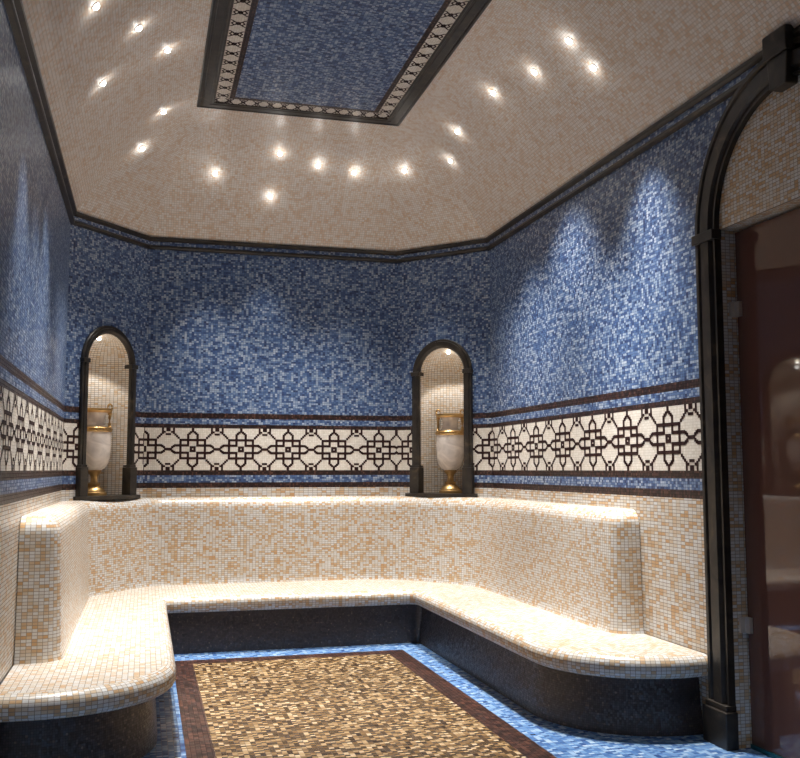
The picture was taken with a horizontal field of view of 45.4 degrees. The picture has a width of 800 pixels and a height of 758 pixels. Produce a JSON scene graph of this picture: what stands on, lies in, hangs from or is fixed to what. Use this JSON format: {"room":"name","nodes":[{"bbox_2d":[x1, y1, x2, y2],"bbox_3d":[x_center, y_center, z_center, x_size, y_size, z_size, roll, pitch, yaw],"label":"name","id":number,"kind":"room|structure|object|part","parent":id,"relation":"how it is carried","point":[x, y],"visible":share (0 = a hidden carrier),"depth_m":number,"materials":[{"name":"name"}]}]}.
{"room":"spa","nodes":[
{"label":"spa","id":0,"kind":"room"},
{"bbox_2d":[0,0,70,684],"bbox_3d":[-1.552,0.013,3.419,0.001,3.460,8.578,1,-6,-15],"label":"wall","id":1,"kind":"structure","parent":0,"point":[35,224],"depth_m":4.97,"materials":[{"name":"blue tile"}]},
{"bbox_2d":[61,224,148,500],"bbox_3d":[-2.599,0.451,8.047,0.321,3.460,0.965,-2,-6,24],"label":"wall","id":2,"kind":"structure","parent":0,"point":[108,286],"depth_m":8.21,"materials":[{"name":"blue tile"}]},
{"bbox_2d":[73,326,140,500],"bbox_3d":[-2.547,0.280,8.045,0.428,1.451,0.720,-2,-6,24],"label":"surround","id":3,"kind":"object","parent":2,"relation":"attached to","point":[129,471],"visible":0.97,"depth_m":7.92,"materials":[{"name":"stone"}]},
{"bbox_2d":[86,403,112,495],"bbox_3d":[-2.568,0.589,8.045,0.276,0.775,0.275,2,-6,-17],"label":"vase","id":4,"kind":"object","parent":3,"relation":"on","point":[98,447],"visible":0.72,"depth_m":7.97,"materials":[{"name":"white stone"}]},
{"bbox_3d":[-2.568,0.819,8.023,0.120,0.114,0.120,2,-6,-17],"label":"stem","id":5,"kind":"part","parent":4,"relation":"part of","materials":[{"name":"brown metal"}]},
{"bbox_3d":[-2.461,0.312,8.104,0.046,0.213,0.039,-2,-6,19],"label":"handle","id":6,"kind":"part","parent":4,"relation":"part of","materials":[{"name":"brown metal"}]},
{"bbox_3d":[-2.547,0.987,7.978,0.428,0.030,0.720,-2,-6,24],"label":"sill","id":7,"kind":"part","parent":3,"relation":"part of","materials":[{"name":"stone"}]},
{"bbox_2d":[143,249,396,497],"bbox_3d":[-1.141,0.514,8.713,2.303,3.460,0.001,1,-6,-15],"label":"wall","id":8,"kind":"structure","parent":0,"point":[267,376],"depth_m":8.75,"materials":[{"name":"blue tile"}]},
{"bbox_2d":[22,0,799,250],"bbox_3d":[0.083,-2.050,4.438,3.523,0.780,9.263,1,-6,-15],"label":"ceiling","id":9,"kind":"structure","parent":0,"point":[514,147],"depth_m":6.97,"materials":[{"name":"tile"}]},
{"bbox_2d":[92,2,98,9],"bbox_3d":[-1.587,-1.946,4.982,0.039,0.039,0.047,1,-6,-15],"label":"recessed light","id":10,"kind":"object","parent":9,"relation":"in","point":[95,6],"visible":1,"depth_m":4.97,"materials":[{"name":"white glass"}]},
{"bbox_2d":[135,25,141,30],"bbox_3d":[-1.548,-2.076,5.651,0.040,0.037,0.047,1,-6,-15],"label":"recessed light","id":11,"kind":"object","parent":9,"relation":"in","point":[139,27],"visible":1,"depth_m":5.64,"materials":[{"name":"white glass"}]},
{"bbox_2d":[197,0,491,125],"bbox_3d":[0.073,-2.432,4.434,1.643,0.022,6.810,1,-6,-15],"label":"ceiling panel","id":12,"kind":"object","parent":9,"relation":"attached to","point":[360,61],"depth_m":6.56,"materials":[{"name":"tile"}]},
{"bbox_2d":[532,69,537,74],"bbox_3d":[0.888,-2.024,6.300,0.040,0.037,0.047,1,-6,-15],"label":"recessed light","id":13,"kind":"object","parent":9,"relation":"in","point":[534,71],"visible":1,"depth_m":6.29,"materials":[{"name":"white glass"}]},
{"bbox_2d":[566,37,572,43],"bbox_3d":[1.032,-2.058,5.816,0.040,0.037,0.047,1,-6,-15],"label":"recessed light","id":14,"kind":"object","parent":9,"relation":"in","point":[569,40],"visible":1,"depth_m":5.80,"materials":[{"name":"white glass"}]},
{"bbox_2d":[590,64,596,70],"bbox_3d":[1.185,-1.906,5.851,0.039,0.039,0.047,1,-6,-15],"label":"recessed light","id":15,"kind":"object","parent":9,"relation":"in","point":[593,67],"visible":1,"depth_m":5.84,"materials":[{"name":"white glass"}]},
{"bbox_2d":[397,250,491,497],"bbox_3d":[0.477,0.529,8.867,1.000,3.460,0.321,-4,-6,33],"label":"wall","id":16,"kind":"structure","parent":0,"point":[447,297],"depth_m":8.92,"materials":[{"name":"blue tile"}]},
{"bbox_2d":[3,0,799,262],"bbox_3d":[0.083,-1.618,4.397,3.583,0.112,9.323,1,-6,-15],"label":"trim","id":17,"kind":"structure","parent":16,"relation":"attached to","point":[726,86],"depth_m":6.85,"materials":[{"name":"stone"}]},
{"bbox_2d":[405,339,477,496],"bbox_3d":[0.447,0.360,8.837,0.720,1.441,0.428,-4,-6,33],"label":"surround","id":18,"kind":"object","parent":16,"relation":"attached to","point":[416,469],"visible":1,"depth_m":8.71,"materials":[{"name":"stone"}]},
{"bbox_3d":[0.447,1.062,8.770,0.720,0.030,0.428,-4,-6,33],"label":"sill","id":19,"kind":"part","parent":18,"relation":"part of","materials":[{"name":"stone"}]},
{"bbox_2d":[435,409,463,492],"bbox_3d":[0.465,0.663,8.827,0.276,0.775,0.275,0,-5,3],"label":"vase","id":20,"kind":"object","parent":18,"relation":"on","point":[450,440],"visible":0.98,"depth_m":8.74,"materials":[{"name":"white stone"}]},
{"bbox_3d":[0.353,0.384,8.859,0.046,0.213,0.039,-4,-7,38],"label":"handle","id":21,"kind":"part","parent":20,"relation":"part of","materials":[{"name":"brown metal"}]},
{"bbox_3d":[0.465,0.893,8.806,0.120,0.114,0.120,0,-5,3],"label":"stem","id":22,"kind":"part","parent":20,"relation":"part of","materials":[{"name":"brown metal"}]},
{"bbox_3d":[0.577,0.383,8.848,0.046,0.213,0.039,-4,-7,38],"label":"handle","id":23,"kind":"part","parent":20,"relation":"part of","materials":[{"name":"brown metal"}]},
{"bbox_2d":[142,643,770,757],"bbox_3d":[0.199,1.815,4.103,3.823,0.002,9.323,1,-6,-15],"label":"floor","id":24,"kind":"structure","parent":0,"point":[398,700],"depth_m":5.54,"materials":[{"name":"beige tile"}]},
{"bbox_2d":[0,496,707,757],"bbox_3d":[-0.584,1.464,6.623,3.579,1.175,4.131,1,-6,-15],"label":"bench","id":25,"kind":"object","parent":24,"relation":"on","point":[540,603],"visible":0.99,"depth_m":6.77,"materials":[{"name":"beige tile"}]},
{"bbox_3d":[-0.680,1.284,7.003,3.579,0.745,3.383,1,-6,-15],"label":"backrest","id":26,"kind":"part","parent":25,"relation":"part of","materials":[{"name":"beige tile"}]},
{"bbox_3d":[-0.584,1.679,6.603,3.579,0.118,4.131,1,-6,-15],"label":"seat","id":27,"kind":"part","parent":25,"relation":"part of","materials":[{"name":"beige tile"}]},
{"bbox_2d":[490,75,799,748],"bbox_3d":[2.022,0.102,4.365,0.248,3.460,8.578,1,-6,-15],"label":"wall","id":28,"kind":"structure","parent":0,"point":[595,392],"depth_m":5.91,"materials":[{"name":"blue tile"}]},
{"bbox_2d":[691,24,799,750],"bbox_3d":[1.832,0.082,4.463,0.090,3.520,1.580,1,-6,-15],"label":"door surround","id":29,"kind":"object","parent":28,"relation":"attached to","point":[781,56],"visible":0.99,"depth_m":5.04,"materials":[{"name":"stone"}]},
{"bbox_2d":[729,207,799,757],"bbox_3d":[1.936,0.498,4.454,0.080,2.687,1.183,1,-6,-15],"label":"door","id":30,"kind":"structure","parent":29,"relation":"attached to","point":[767,306],"depth_m":4.79,"materials":[{"name":"brown glass"}]}
]}

